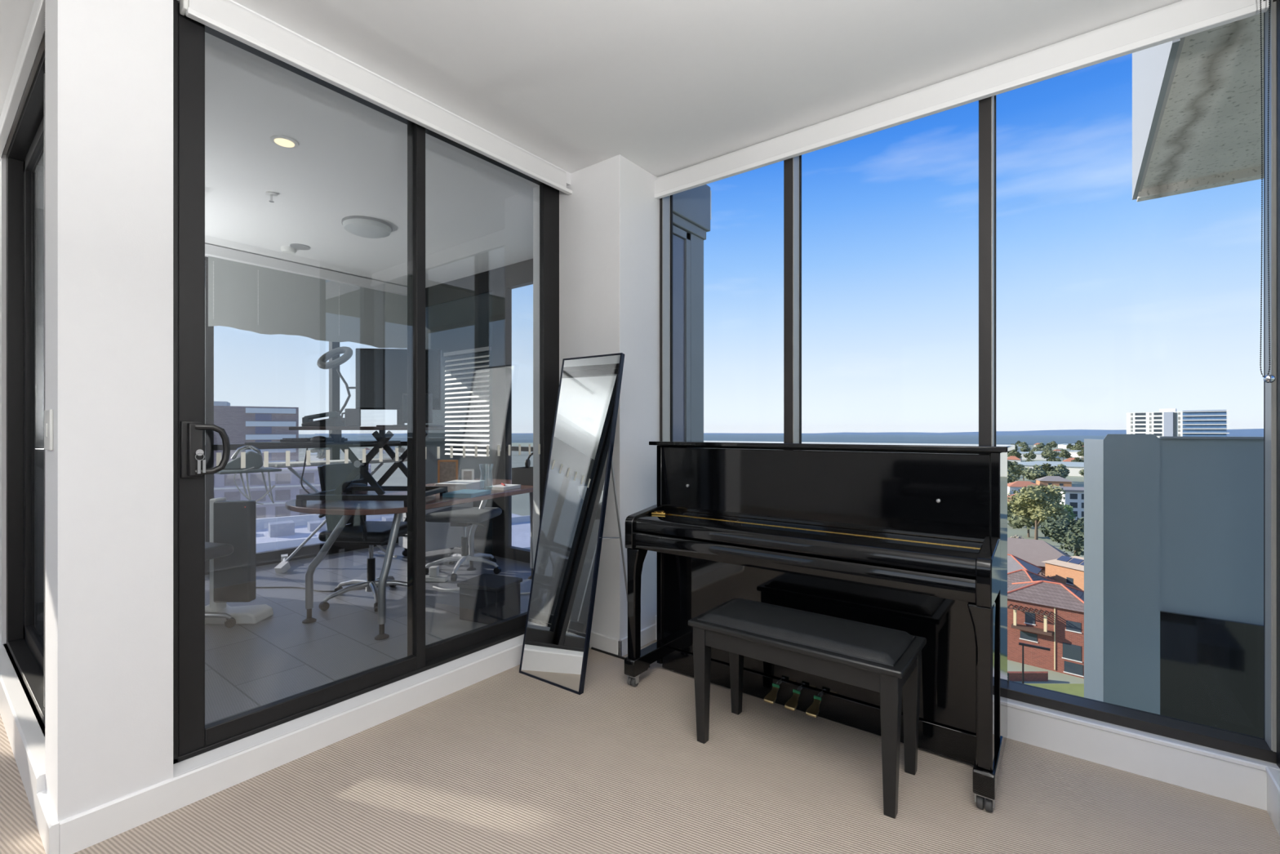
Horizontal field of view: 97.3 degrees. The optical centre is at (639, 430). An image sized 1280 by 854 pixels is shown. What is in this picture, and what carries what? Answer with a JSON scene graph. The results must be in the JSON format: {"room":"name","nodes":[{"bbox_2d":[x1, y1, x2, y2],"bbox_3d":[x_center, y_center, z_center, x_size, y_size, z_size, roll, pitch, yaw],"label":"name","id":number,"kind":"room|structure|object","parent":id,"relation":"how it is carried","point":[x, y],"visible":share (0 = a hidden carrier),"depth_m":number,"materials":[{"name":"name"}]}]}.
{"room":"music room","nodes":[
{"label":"music room","id":0,"kind":"room"},
{"bbox_2d":[0,154,44,736],"bbox_3d":[-3.248,-0.135,2.929,3.680,2.697,0.115,0,0,38],"label":"wall","id":1,"kind":"structure","parent":0,"point":[3,160],"depth_m":2.80,"materials":[{"name":"white paint"}]},
{"bbox_2d":[6,48,44,725],"bbox_3d":[-2.463,-0.171,2.329,1.695,2.470,0.090,0,0,38],"label":"window","id":2,"kind":"structure","parent":1,"relation":"in","point":[25,155],"depth_m":2.77,"materials":[{"name":"metal"}]},
{"bbox_2d":[0,0,44,160],"bbox_3d":[-2.529,-0.842,2.297,1.750,1.277,0.042,0,0,38],"label":"roller blind","id":3,"kind":"object","parent":2,"relation":"attached to","point":[33,46],"visible":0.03,"depth_m":2.17,"materials":[{"name":"fabric"}]},
{"bbox_2d":[0,641,59,853],"bbox_3d":[-3.171,1.139,2.786,3.876,0.150,0.068,0,0,38],"label":"baseboard","id":4,"kind":"structure","parent":1,"relation":"attached to","point":[26,738],"depth_m":1.96,"materials":[{"name":"paint"}]},
{"bbox_2d":[44,0,570,821],"bbox_3d":[-1.114,-0.085,2.497,0.240,2.797,2.080,0,0,38],"label":"wall","id":5,"kind":"structure","parent":0,"point":[108,64],"depth_m":1.69,"materials":[{"name":"white paint"}]},
{"bbox_2d":[44,408,53,450],"bbox_3d":[-1.759,-0.001,1.674,0.110,0.120,0.011,0,0,38],"label":"wall switch","id":6,"kind":"object","parent":5,"relation":"attached to","point":[48,414],"visible":1,"depth_m":1.65,"materials":[{"name":"white plastic"}]},
{"bbox_2d":[58,641,523,853],"bbox_3d":[-1.017,1.163,2.420,0.014,0.103,2.072,0,0,38],"label":"baseboard","id":7,"kind":"structure","parent":5,"relation":"attached to","point":[82,830],"depth_m":1.99,"materials":[{"name":"paint"}]},
{"bbox_2d":[173,0,559,764],"bbox_3d":[-0.998,-0.175,2.583,0.148,2.542,1.841,0,0,38],"label":"door","id":8,"kind":"structure","parent":5,"relation":"in","point":[192,737],"depth_m":1.92,"materials":[{"name":"metal"}]},
{"bbox_2d":[204,542,532,724],"bbox_3d":[-2.052,1.244,3.943,3.180,0.180,2.950,0,0,38],"label":"floor","id":9,"kind":"structure","parent":0,"point":[278,656],"depth_m":3.28,"materials":[{"name":"grey tile"}]},
{"bbox_2d":[204,542,235,627],"bbox_3d":[-2.631,0.904,3.086,0.629,0.500,0.612,0,0,18],"label":"office chair","id":10,"kind":"object","parent":9,"relation":"on","point":[212,550],"visible":0.11,"depth_m":3.22,"materials":[{"name":"metal"}]},
{"bbox_2d":[204,497,273,624],"bbox_3d":[-2.489,0.784,3.432,0.404,0.740,0.180,0,0,0],"label":"heater","id":11,"kind":"object","parent":9,"relation":"on","point":[233,577],"visible":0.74,"depth_m":3.39,"materials":[{"name":"grey metal"}]},
{"bbox_2d":[215,457,407,573],"bbox_3d":[-2.751,0.712,4.768,0.736,0.905,1.546,0,0,38],"label":"ironing board","id":12,"kind":"object","parent":9,"relation":"on","point":[284,565],"visible":0.68,"depth_m":4.53,"materials":[{"name":"metal"}]},
{"bbox_2d":[224,445,263,504],"bbox_3d":[-2.912,0.326,4.125,0.259,0.444,0.263,0,0,-32],"label":"iron","id":13,"kind":"object","parent":12,"relation":"on","point":[254,460],"visible":0.81,"depth_m":4.17,"materials":[{"name":"silver metal"}]},
{"bbox_2d":[256,585,386,591],"bbox_3d":[-2.390,1.149,4.112,1.293,0.011,0.203,0,0,-4],"label":"cable","id":14,"kind":"object","parent":9,"relation":"on","point":[377,585],"visible":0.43,"depth_m":4.12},
{"bbox_2d":[317,462,407,611],"bbox_3d":[-1.836,0.694,3.863,0.628,0.920,0.617,0,0,6],"label":"office chair","id":15,"kind":"object","parent":9,"relation":"on","point":[360,531],"visible":0.69,"depth_m":3.79,"materials":[{"name":"metal"}]},
{"bbox_2d":[284,477,533,639],"bbox_3d":[-1.400,0.789,3.938,0.940,0.730,1.920,0,0,25],"label":"meeting table","id":16,"kind":"object","parent":9,"relation":"on","point":[347,508],"visible":0.77,"depth_m":3.37,"materials":[{"name":"brown laminate"}]},
{"bbox_2d":[244,426,459,506],"bbox_3d":[-1.693,0.202,3.417,1.020,0.445,0.570,0,0,3],"label":"desk riser","id":17,"kind":"object","parent":16,"relation":"on","point":[382,438],"visible":0.84,"depth_m":3.18,"materials":[{"name":"black metal"}]},
{"bbox_2d":[300,445,309,493],"bbox_3d":[-1.940,0.245,3.282,0.068,0.323,0.088,0,0,2],"label":"charging cable","id":18,"kind":"object","parent":17,"relation":"hanging from","point":[302,486],"visible":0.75,"depth_m":3.26,"materials":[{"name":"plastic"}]},
{"bbox_2d":[280,437,347,442],"bbox_3d":[-1.982,0.057,3.445,0.160,0.022,0.420,0,0,3],"label":"keyboard","id":19,"kind":"object","parent":17,"relation":"on","point":[294,439],"visible":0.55,"depth_m":3.24,"materials":[{"name":"black plastic"}]},
{"bbox_2d":[310,435,328,442],"bbox_3d":[-1.814,0.054,3.187,0.097,0.045,0.060,0,0,3],"label":"computer mouse","id":20,"kind":"object","parent":17,"relation":"on","point":[317,438],"visible":0.87,"depth_m":3.17,"materials":[{"name":"black plastic"}]},
{"bbox_2d":[244,429,400,445],"bbox_3d":[-1.893,0.040,3.425,0.620,0.092,0.570,0,0,3],"label":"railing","id":21,"kind":"object","parent":17,"relation":"on","point":[336,434],"depth_m":3.15,"materials":[{"name":"plastic"}]},
{"bbox_2d":[301,411,345,426],"bbox_3d":[-1.866,-0.066,3.359,0.200,0.090,0.180,0,0,3],"label":"desk phone","id":22,"kind":"object","parent":17,"relation":"on","point":[334,420],"visible":0.88,"depth_m":3.27,"materials":[{"name":"black plastic"}]},
{"bbox_2d":[316,346,355,417],"bbox_3d":[-1.883,-0.281,3.600,0.354,0.520,0.144,0,0,3],"label":"ring light","id":23,"kind":"object","parent":17,"relation":"on","point":[347,351],"visible":0.86,"depth_m":3.59,"materials":[{"name":"black plastic"}]},
{"bbox_2d":[340,408,360,426],"bbox_3d":[-1.697,-0.073,3.306,0.105,0.105,0.084,0,0,-30],"label":"mug","id":24,"kind":"object","parent":17,"relation":"on","point":[352,415],"visible":0.86,"depth_m":3.28,"materials":[{"name":"ceramic"}]},
{"bbox_2d":[355,348,441,426],"bbox_3d":[-1.473,-0.259,3.452,0.500,0.475,0.160,0,0,-5],"label":"monitor","id":25,"kind":"object","parent":17,"relation":"on","point":[381,374],"visible":0.63,"depth_m":3.42,"materials":[{"name":"black plastic"}]},
{"bbox_2d":[392,393,443,426],"bbox_3d":[-1.279,-0.116,3.253,0.220,0.190,0.160,0,0,9],"label":"monitor stand","id":26,"kind":"object","parent":17,"relation":"on","point":[428,397],"visible":0.48,"depth_m":3.23,"materials":[{"name":"black plastic"}]},
{"bbox_2d":[437,459,457,483],"bbox_3d":[-1.453,0.324,4.296,0.150,0.200,0.092,0,0,-2],"label":"picture frame","id":27,"kind":"object","parent":16,"relation":"on","point":[447,469],"visible":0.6,"depth_m":4.25,"materials":[{"name":"beige wood"}]},
{"bbox_2d":[440,462,456,482],"bbox_3d":[-1.451,0.324,4.258,0.130,0.180,0.005,0,0,-2],"label":"print","id":28,"kind":"object","parent":27,"relation":"attached to","point":[447,469],"depth_m":4.26},
{"bbox_2d":[435,480,484,492],"bbox_3d":[-1.276,0.396,4.012,0.230,0.056,0.310,0,0,8],"label":"paper stack","id":29,"kind":"object","parent":16,"relation":"on","point":[454,485],"visible":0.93,"depth_m":3.92,"materials":[{"name":"paper"}]},
{"bbox_2d":[442,488,490,497],"bbox_3d":[-1.126,0.412,3.675,0.200,0.024,0.260,0,0,13],"label":"folder","id":30,"kind":"object","parent":16,"relation":"on","point":[464,493],"visible":1,"depth_m":3.61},
{"bbox_2d":[461,469,474,479],"bbox_3d":[-1.300,0.359,4.290,0.090,0.130,0.092,0,0,-2],"label":"picture frame","id":31,"kind":"object","parent":16,"relation":"on","point":[466,474],"visible":0.6,"depth_m":4.25,"materials":[{"name":"white plastic"}]},
{"bbox_2d":[463,471,471,479],"bbox_3d":[-1.299,0.359,4.252,0.070,0.110,0.005,0,0,-2],"label":"print","id":32,"kind":"object","parent":31,"relation":"attached to","point":[467,474],"depth_m":4.25},
{"bbox_2d":[485,484,520,490],"bbox_3d":[-0.992,0.413,4.098,0.150,0.022,0.210,0,0,23],"label":"notepad","id":33,"kind":"object","parent":16,"relation":"on","point":[500,486],"visible":0.86,"depth_m":4.05,"materials":[{"name":"paper"}]},
{"bbox_2d":[511,466,533,485],"bbox_3d":[-0.837,0.359,4.423,0.280,0.130,0.180,0,0,25],"label":"desk organiser","id":34,"kind":"object","parent":16,"relation":"on","point":[520,475],"visible":0.38,"depth_m":4.36,"materials":[{"name":"black plastic"}]},
{"bbox_2d":[406,565,448,582],"bbox_3d":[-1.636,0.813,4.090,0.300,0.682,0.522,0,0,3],"label":"power strip","id":35,"kind":"object","parent":9,"relation":"on","point":[433,576],"visible":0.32,"depth_m":4.29,"materials":[{"name":"white plastic"}]},
{"bbox_2d":[398,502,473,555],"bbox_3d":[-1.886,0.854,5.194,0.545,0.599,0.400,0,0,-44],"label":"drawer pedestal","id":36,"kind":"object","parent":9,"relation":"on","point":[438,535],"visible":0.27,"depth_m":5.05,"materials":[{"name":"white plastic"}]},
{"bbox_2d":[425,506,502,581],"bbox_3d":[-1.423,0.904,4.598,0.621,0.500,0.625,0,0,8],"label":"office chair","id":37,"kind":"object","parent":9,"relation":"on","point":[464,517],"visible":0.94,"depth_m":4.52,"materials":[{"name":"metal"}]},
{"bbox_2d":[457,573,522,624],"bbox_3d":[-0.926,1.042,3.487,0.300,0.225,0.260,0,0,24],"label":"storage box","id":38,"kind":"object","parent":9,"relation":"on","point":[485,598],"visible":0.94,"depth_m":3.40,"materials":[{"name":"plastic"}]},
{"bbox_2d":[0,0,1182,288],"bbox_3d":[-2.236,-1.585,1.562,6.950,0.203,7.150,0,0,38],"label":"ceiling","id":39,"kind":"structure","parent":0,"point":[665,86],"depth_m":2.42,"materials":[{"name":"paint"}]},
{"bbox_2d":[265,191,277,202],"bbox_3d":[-2.308,-1.457,3.528,0.064,0.052,0.064,0,0,38],"label":"sprinkler","id":40,"kind":"object","parent":39,"relation":"attached to","point":[271,194],"visible":1,"depth_m":3.52,"materials":[{"name":"white plastic"}]},
{"bbox_2d":[270,134,298,148],"bbox_3d":[-1.825,-1.478,2.892,0.124,0.010,0.124,0,0,38],"label":"recessed light","id":41,"kind":"object","parent":39,"relation":"in","point":[282,141],"visible":1,"depth_m":2.88,"materials":[{"name":"white plastic"}]},
{"bbox_2d":[280,243,310,254],"bbox_3d":[-2.793,-1.462,4.556,0.250,0.042,0.139,0,0,15],"label":"smoke detector","id":42,"kind":"object","parent":39,"relation":"attached to","point":[291,250],"visible":1,"depth_m":4.54,"materials":[{"name":"white plastic"}]},
{"bbox_2d":[341,215,392,238],"bbox_3d":[-1.963,-1.447,4.058,0.330,0.072,0.330,0,0,38],"label":"ceiling light","id":43,"kind":"object","parent":39,"relation":"attached to","point":[368,227],"visible":1,"depth_m":3.97,"materials":[{"name":"grey plastic"}]},
{"bbox_2d":[179,0,572,195],"bbox_3d":[-0.954,-1.419,2.548,0.057,0.123,1.784,0,0,38],"label":"roller blind","id":44,"kind":"object","parent":39,"relation":"attached to","point":[226,17],"visible":1,"depth_m":2.27,"materials":[{"name":"metal"}]},
{"bbox_2d":[533,154,659,639],"bbox_3d":[-0.259,-0.135,3.396,0.689,2.697,0.402,0,0,38],"label":"wall column","id":45,"kind":"structure","parent":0,"point":[609,224],"depth_m":3.15,"materials":[{"name":"white paint"}]},
{"bbox_2d":[589,622,656,656],"bbox_3d":[-0.144,1.169,3.251,0.357,0.090,0.341,0,0,38],"label":"baseboard","id":46,"kind":"structure","parent":45,"relation":"attached to","point":[648,634],"depth_m":3.09,"materials":[{"name":"paint"}]},
{"bbox_2d":[0,640,1279,853],"bbox_3d":[-2.434,1.274,1.304,6.950,0.120,6.300,0,0,38],"label":"floor","id":47,"kind":"structure","parent":0,"point":[509,761],"depth_m":1.86,"materials":[{"name":"carpet"}]},
{"bbox_2d":[519,352,627,694],"bbox_3d":[-0.315,0.414,2.877,0.418,1.610,0.443,0,0,38],"label":"mirror","id":48,"kind":"object","parent":47,"relation":"on","point":[557,638],"visible":0.99,"depth_m":2.82,"materials":[{"name":"black metal"}]},
{"bbox_2d":[591,646,649,666],"bbox_3d":[-0.111,1.209,3.006,0.400,0.010,0.007,0,0,38],"label":"trim","id":49,"kind":"structure","parent":47,"relation":"on","point":[592,647],"depth_m":3.05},
{"bbox_2d":[688,597,926,818],"bbox_3d":[0.605,0.962,2.103,0.778,0.504,0.368,0,0,38],"label":"piano bench","id":50,"kind":"object","parent":47,"relation":"on","point":[887,661],"visible":1,"depth_m":1.98,"materials":[{"name":"black leather"}]},
{"bbox_2d":[700,597,914,664],"bbox_3d":[0.605,0.725,2.103,0.714,0.030,0.308,0,0,38],"label":"cushion","id":51,"kind":"object","parent":50,"relation":"on","point":[856,640],"depth_m":2.02,"materials":[{"name":"black leather"}]},
{"bbox_2d":[624,440,1014,812],"bbox_3d":[0.678,0.635,2.432,1.534,1.158,0.547,0,0,38],"label":"upright piano","id":52,"kind":"object","parent":47,"relation":"on","point":[910,538],"visible":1,"depth_m":2.23,"materials":[{"name":"black wood"}]},
{"bbox_3d":[-3.254,-0.135,4.874,0.140,2.697,2.960,0,0,38],"label":"wall","id":53,"kind":"structure","parent":0,"visible":0},
{"bbox_2d":[204,537,398,574],"bbox_3d":[-3.084,1.185,5.084,0.112,0.257,2.300,0,0,38],"label":"baseboard","id":54,"kind":"structure","parent":53,"relation":"attached to","point":[307,552],"depth_m":5.07,"materials":[{"name":"wood"}]},
{"bbox_2d":[204,256,407,562],"bbox_3d":[-3.060,-0.171,5.084,0.070,2.470,2.330,0,0,38],"label":"window","id":55,"kind":"structure","parent":53,"relation":"in","point":[334,377],"depth_m":4.53,"materials":[{"name":"metal"}]},
{"bbox_2d":[204,243,407,348],"bbox_3d":[-2.932,-1.146,5.131,0.045,0.661,1.960,0,0,38],"label":"roller blind","id":56,"kind":"object","parent":55,"relation":"attached to","point":[247,291],"visible":0.94,"depth_m":5.02,"materials":[{"name":"fabric"}]},
{"bbox_2d":[425,258,533,563],"bbox_3d":[-1.120,-0.165,5.056,3.060,2.637,0.070,0,0,38],"label":"window","id":57,"kind":"structure","parent":53,"relation":"in","point":[474,311],"depth_m":5.30,"materials":[{"name":"metal"}]},
{"bbox_2d":[443,346,491,456],"bbox_3d":[-1.666,-0.264,5.412,0.720,1.014,0.030,0,0,38],"label":"blind","id":58,"kind":"object","parent":57,"relation":"attached to","point":[483,348],"visible":0.98,"depth_m":5.39,"materials":[{"name":"plastic"}]},
{"bbox_3d":[0.068,-0.135,-0.935,0.253,2.697,5.800,0,0,38],"label":"wall","id":59,"kind":"structure","parent":0,"visible":0},
{"bbox_2d":[1265,766,1279,835],"bbox_3d":[0.154,1.143,-0.658,0.074,0.142,6.145,0,0,38],"label":"baseboard","id":60,"kind":"structure","parent":59,"relation":"attached to","point":[1273,775],"depth_m":1.74,"materials":[{"name":"paint"}]},
{"bbox_2d":[1276,0,1279,768],"bbox_3d":[1.936,-0.181,1.599,0.080,2.530,0.495,0,0,38],"label":"window","id":61,"kind":"structure","parent":59,"relation":"in","point":[1277,1],"depth_m":1.80,"materials":[{"name":"metal"}]},
{"bbox_3d":[1.117,-0.085,2.585,2.481,2.797,0.140,0,0,38],"label":"wall","id":62,"kind":"structure","parent":0,"visible":0},
{"bbox_2d":[655,615,1279,810],"bbox_3d":[1.081,1.143,2.544,2.448,0.142,0.070,0,0,38],"label":"baseboard","id":63,"kind":"structure","parent":62,"relation":"attached to","point":[1241,779],"depth_m":1.98,"materials":[{"name":"paint"}]},
{"bbox_2d":[659,0,1276,763],"bbox_3d":[1.126,-0.175,2.601,2.476,2.542,0.104,0,0,38],"label":"window","id":64,"kind":"structure","parent":62,"relation":"in","point":[1264,748],"depth_m":2.26,"materials":[{"name":"black metal"}]},
{"bbox_2d":[654,0,1275,382],"bbox_3d":[1.056,-0.815,2.561,2.451,1.333,0.112,0,0,39],"label":"roller blind","id":65,"kind":"object","parent":64,"relation":"attached to","point":[1184,18],"visible":1,"depth_m":2.25,"materials":[{"name":"metal"}]},
{"label":"outside","id":66,"kind":"structure","parent":0,"visible":0},
{"bbox_2d":[315,428,1263,435],"bbox_3d":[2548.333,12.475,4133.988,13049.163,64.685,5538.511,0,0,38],"label":"hills","id":67,"kind":"structure","parent":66,"point":[1246,432],"depth_m":4759.88,"materials":[{"name":"blue"}]},
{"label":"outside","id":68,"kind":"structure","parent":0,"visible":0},
{"bbox_2d":[1084,434,1263,737],"bbox_3d":[2.926,2.116,2.455,1.554,4.195,0.260,0,0,38],"label":"building wall","id":69,"kind":"structure","parent":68,"point":[1174,525],"depth_m":2.63,"materials":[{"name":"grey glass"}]},
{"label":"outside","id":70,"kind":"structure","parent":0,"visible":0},
{"bbox_2d":[298,434,1263,445],"bbox_3d":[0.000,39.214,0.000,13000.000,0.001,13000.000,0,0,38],"label":"sea","id":71,"kind":"structure","parent":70,"point":[877,438],"depth_m":2849.20,"materials":[{"name":"liquid"}]},
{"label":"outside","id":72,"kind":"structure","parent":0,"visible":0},
{"bbox_2d":[1132,13,1263,201],"bbox_3d":[3.714,-2.336,2.118,2.694,1.700,1.885,0,0,38],"label":"balcony slab","id":73,"kind":"object","parent":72,"point":[1197,103],"visible":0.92,"depth_m":2.80,"materials":[{"name":"concrete"}]},
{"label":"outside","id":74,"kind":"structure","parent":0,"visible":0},
{"bbox_2d":[672,184,710,440],"bbox_3d":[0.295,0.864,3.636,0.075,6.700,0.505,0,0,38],"label":"neighbouring building","id":75,"kind":"structure","parent":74,"point":[691,207],"depth_m":3.63,"materials":[{"name":"grey concrete"}]},
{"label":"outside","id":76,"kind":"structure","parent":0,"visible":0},
{"bbox_2d":[298,442,1084,683],"bbox_3d":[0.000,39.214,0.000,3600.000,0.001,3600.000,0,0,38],"label":"ground","id":77,"kind":"structure","parent":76,"point":[521,502],"depth_m":400.86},
{"bbox_2d":[213,400,298,466],"bbox_3d":[-102.588,15.962,149.788,20.000,46.503,14.500,0,0,-32],"label":"building","id":78,"kind":"structure","parent":77,"relation":"on","point":[242,424],"depth_m":144.30,"materials":[{"name":"concrete"}]},
{"bbox_2d":[213,463,370,518],"bbox_3d":[-78.239,23.504,117.050,40.400,31.420,12.300,0,0,-24],"label":"office building","id":79,"kind":"structure","parent":77,"relation":"on","point":[287,485],"depth_m":112.65,"materials":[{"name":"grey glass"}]},
{"bbox_2d":[304,452,325,460],"bbox_3d":[-416.449,34.214,734.922,41.200,10.000,19.200,0,0,27],"label":"shed","id":80,"kind":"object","parent":77,"relation":"on","point":[313,455],"visible":0.32,"depth_m":727.11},
{"bbox_2d":[316,447,328,458],"bbox_3d":[-379.314,29.887,678.731,20.055,18.689,18.117,0,0,-14],"label":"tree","id":81,"kind":"object","parent":77,"relation":"on","point":[322,455],"visible":0.54,"depth_m":674.11,"materials":[{"name":"green plant"}]},
{"bbox_2d":[256,513,530,552],"bbox_3d":[-38.122,25.214,61.272,60.000,28.000,32.000,0,0,-38],"label":"building","id":82,"kind":"structure","parent":77,"relation":"on","point":[287,531],"depth_m":69.35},
{"bbox_2d":[1007,468,1020,483],"bbox_3d":[242.229,32.187,373.205,15.109,14.080,13.649,0,0,16],"label":"tree","id":83,"kind":"object","parent":77,"relation":"on","point":[1011,477],"visible":0.35,"depth_m":368.48,"materials":[{"name":"green plant"}]},
{"bbox_2d":[1007,448,1022,457],"bbox_3d":[449.661,29.794,679.260,20.254,18.874,18.297,0,0,14],"label":"tree","id":84,"kind":"object","parent":77,"relation":"on","point":[1015,453],"visible":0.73,"depth_m":674.93,"materials":[{"name":"green plant"}]},
{"bbox_2d":[1007,459,1022,475],"bbox_3d":[281.947,30.909,429.275,16.130,16.640,17.856,0,0,33],"label":"tree","id":85,"kind":"object","parent":77,"relation":"on","point":[1014,468],"visible":0.45,"depth_m":424.53,"materials":[{"name":"green plant"}]},
{"bbox_2d":[1007,511,1039,537],"bbox_3d":[141.467,33.404,207.351,12.492,11.641,11.285,0,0,1],"label":"tree","id":86,"kind":"object","parent":77,"relation":"on","point":[1015,521],"visible":0.48,"depth_m":205.74,"materials":[{"name":"green plant"}]},
{"bbox_2d":[1007,480,1039,495],"bbox_3d":[228.115,34.714,335.000,18.200,9.000,12.200,0,0,19],"label":"house","id":87,"kind":"structure","parent":77,"relation":"on","point":[1017,485],"depth_m":332.32,"materials":[{"name":"ceramic"}]},
{"bbox_2d":[1007,553,1042,573],"bbox_3d":[83.873,33.820,130.000,13.426,10.789,10.426,0,0,43],"label":"house","id":88,"kind":"structure","parent":77,"relation":"on","point":[1014,563],"depth_m":126.91,"materials":[{"name":"grey tile"}]},
{"bbox_2d":[1007,671,1048,680],"bbox_3d":[58.202,38.564,88.319,9.186,1.300,7.740,0,0,38],"label":"wall","id":89,"kind":"structure","parent":77,"relation":"on","point":[1013,675],"depth_m":87.99,"materials":[{"name":"red brick"}]},
{"bbox_2d":[1022,450,1035,459],"bbox_3d":[479.294,32.313,691.150,14.837,13.827,13.403,0,0,-17],"label":"tree","id":90,"kind":"object","parent":77,"relation":"on","point":[1031,455],"visible":0.97,"depth_m":689.08,"materials":[{"name":"green plant"}]},
{"bbox_2d":[1018,451,1046,459],"bbox_3d":[524.860,34.214,760.000,41.200,10.000,19.200,0,0,33],"label":"shed","id":91,"kind":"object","parent":77,"relation":"on","point":[1038,456],"visible":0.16,"depth_m":749.27,"materials":[{"name":"white"}]},
{"bbox_2d":[1020,463,1047,483],"bbox_3d":[278.324,31.548,396.619,14.890,15.360,16.482,0,0,-14],"label":"tree","id":92,"kind":"object","parent":77,"relation":"on","point":[1036,473],"visible":0.97,"depth_m":394.84,"materials":[{"name":"green plant"}]},
{"bbox_2d":[1007,568,1062,587],"bbox_3d":[76.265,33.420,112.000,13.422,11.589,13.431,0,0,-32],"label":"house","id":93,"kind":"structure","parent":77,"relation":"on","point":[1021,575],"depth_m":110.75,"materials":[{"name":"grey tile"}]},
{"bbox_2d":[1007,484,1070,539],"bbox_3d":[135.346,28.721,191.872,18.099,21.005,17.724,0,0,38],"label":"tree","id":94,"kind":"object","parent":77,"relation":"on","point":[1041,502],"visible":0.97,"depth_m":187.79,"materials":[{"name":"green plant"}]},
{"bbox_2d":[1007,537,1071,573],"bbox_3d":[98.288,33.614,146.000,25.200,11.200,15.200,0,0,29],"label":"brick house","id":95,"kind":"structure","parent":77,"relation":"on","point":[1034,552],"depth_m":141.78,"materials":[{"name":"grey tile"}]},
{"bbox_2d":[1007,580,1084,678],"bbox_3d":[69.670,32.520,95.474,12.913,13.389,13.926,0,0,-45],"label":"brick house","id":96,"kind":"structure","parent":77,"relation":"on","point":[1041,613],"depth_m":92.85,"materials":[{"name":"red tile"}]},
{"bbox_2d":[1040,462,1056,475],"bbox_3d":[299.847,31.548,413.477,14.890,15.360,16.482,0,0,-6],"label":"tree","id":97,"kind":"object","parent":77,"relation":"on","point":[1046,467],"visible":0.32,"depth_m":411.87,"materials":[{"name":"green plant"}]},
{"bbox_2d":[1017,461,1084,476],"bbox_3d":[382.923,33.714,505.000,78.000,11.000,52.000,0,0,37],"label":"warehouse","id":98,"kind":"structure","parent":77,"relation":"on","point":[1073,467],"depth_m":495.00,"materials":[{"name":"white"}]},
{"bbox_2d":[1040,447,1060,458],"bbox_3d":[499.329,30.027,687.671,19.752,18.407,17.844,0,0,-5],"label":"tree","id":99,"kind":"object","parent":77,"relation":"on","point":[1047,452],"visible":0.87,"depth_m":684.05,"materials":[{"name":"green plant"}]},
{"bbox_2d":[1023,683,1084,697],"bbox_3d":[61.011,39.274,84.380,29.997,0.280,29.678,0,0,38],"label":"verge","id":100,"kind":"structure","parent":77,"relation":"on","point":[1076,689],"depth_m":85.60,"materials":[{"name":"plant"}]},
{"bbox_2d":[1018,642,1050,683],"bbox_3d":[56.828,35.114,81.177,3.700,8.200,0.280,0,0,38],"label":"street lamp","id":101,"kind":"object","parent":100,"relation":"on","point":[1020,643],"visible":0.76,"depth_m":81.88,"materials":[{"name":"black metal"}]},
{"bbox_2d":[1035,475,1071,486],"bbox_3d":[273.085,34.714,372.000,18.200,9.000,12.200,0,0,24],"label":"house","id":102,"kind":"structure","parent":77,"relation":"on","point":[1047,480],"depth_m":368.30,"materials":[{"name":"orange brick"}]},
{"bbox_2d":[1046,467,1066,478],"bbox_3d":[296.691,32.826,400.894,12.408,12.800,13.735,0,0,18],"label":"tree","id":103,"kind":"object","parent":77,"relation":"on","point":[1059,472],"visible":0.67,"depth_m":398.32,"materials":[{"name":"green plant"}]},
{"bbox_2d":[1037,514,1084,555],"bbox_3d":[115.257,30.895,149.595,15.885,16.657,15.674,0,0,38],"label":"fig tree","id":104,"kind":"object","parent":77,"relation":"on","point":[1060,531],"visible":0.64,"depth_m":148.37,"materials":[{"name":"green plant"}]},
{"bbox_2d":[1053,463,1070,475],"bbox_3d":[317.240,32.187,426.086,13.649,14.080,15.109,0,0,13],"label":"tree","id":105,"kind":"object","parent":77,"relation":"on","point":[1062,466],"visible":0.2,"depth_m":423.39,"materials":[{"name":"green plant"}]},
{"bbox_2d":[1042,555,1084,590],"bbox_3d":[99.737,33.914,127.000,9.200,10.600,12.200,0,0,-19],"label":"house","id":106,"kind":"structure","parent":77,"relation":"on","point":[1068,571],"depth_m":126.72,"materials":[{"name":"brick"}]},
{"bbox_2d":[1058,449,1071,460],"bbox_3d":[535.327,31.835,709.996,14.333,14.785,15.866,0,0,-45],"label":"tree","id":107,"kind":"object","parent":77,"relation":"on","point":[1064,453],"visible":0.96,"depth_m":707.32,"materials":[{"name":"green plant"}]},
{"bbox_2d":[1051,486,1084,521],"bbox_3d":[182.196,31.614,232.000,19.200,15.200,15.200,0,0,15],"label":"apartment block","id":108,"kind":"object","parent":77,"relation":"on","point":[1073,495],"visible":0.23,"depth_m":226.63,"materials":[{"name":"white concrete"}]},
{"bbox_2d":[1058,503,1077,521],"bbox_3d":[151.352,32.858,204.568,11.882,12.731,11.392,0,0,38],"label":"tree","id":109,"kind":"object","parent":77,"relation":"on","point":[1068,508],"visible":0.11,"depth_m":202.60,"materials":[{"name":"green plant"}]},
{"bbox_2d":[1071,443,1084,450],"bbox_3d":[701.279,29.912,900.138,20.000,18.638,18.067,0,0,24],"label":"tree","id":110,"kind":"object","parent":77,"relation":"on","point":[1078,446],"visible":0.84,"depth_m":897.20,"materials":[{"name":"green plant"}]},
{"bbox_2d":[1126,408,1229,438],"bbox_3d":[397.087,11.609,416.941,22.000,55.210,54.500,0,0,-43],"label":"apartment tower","id":111,"kind":"structure","parent":77,"relation":"on","point":[1166,422],"depth_m":409.26,"materials":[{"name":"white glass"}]},
{"bbox_2d":[1159,408,1176,412],"bbox_3d":[394.579,-14.697,421.097,8.000,2.600,9.000,0,0,-43],"label":"plant","id":112,"kind":"object","parent":111,"relation":"on","point":[1173,410],"depth_m":418.15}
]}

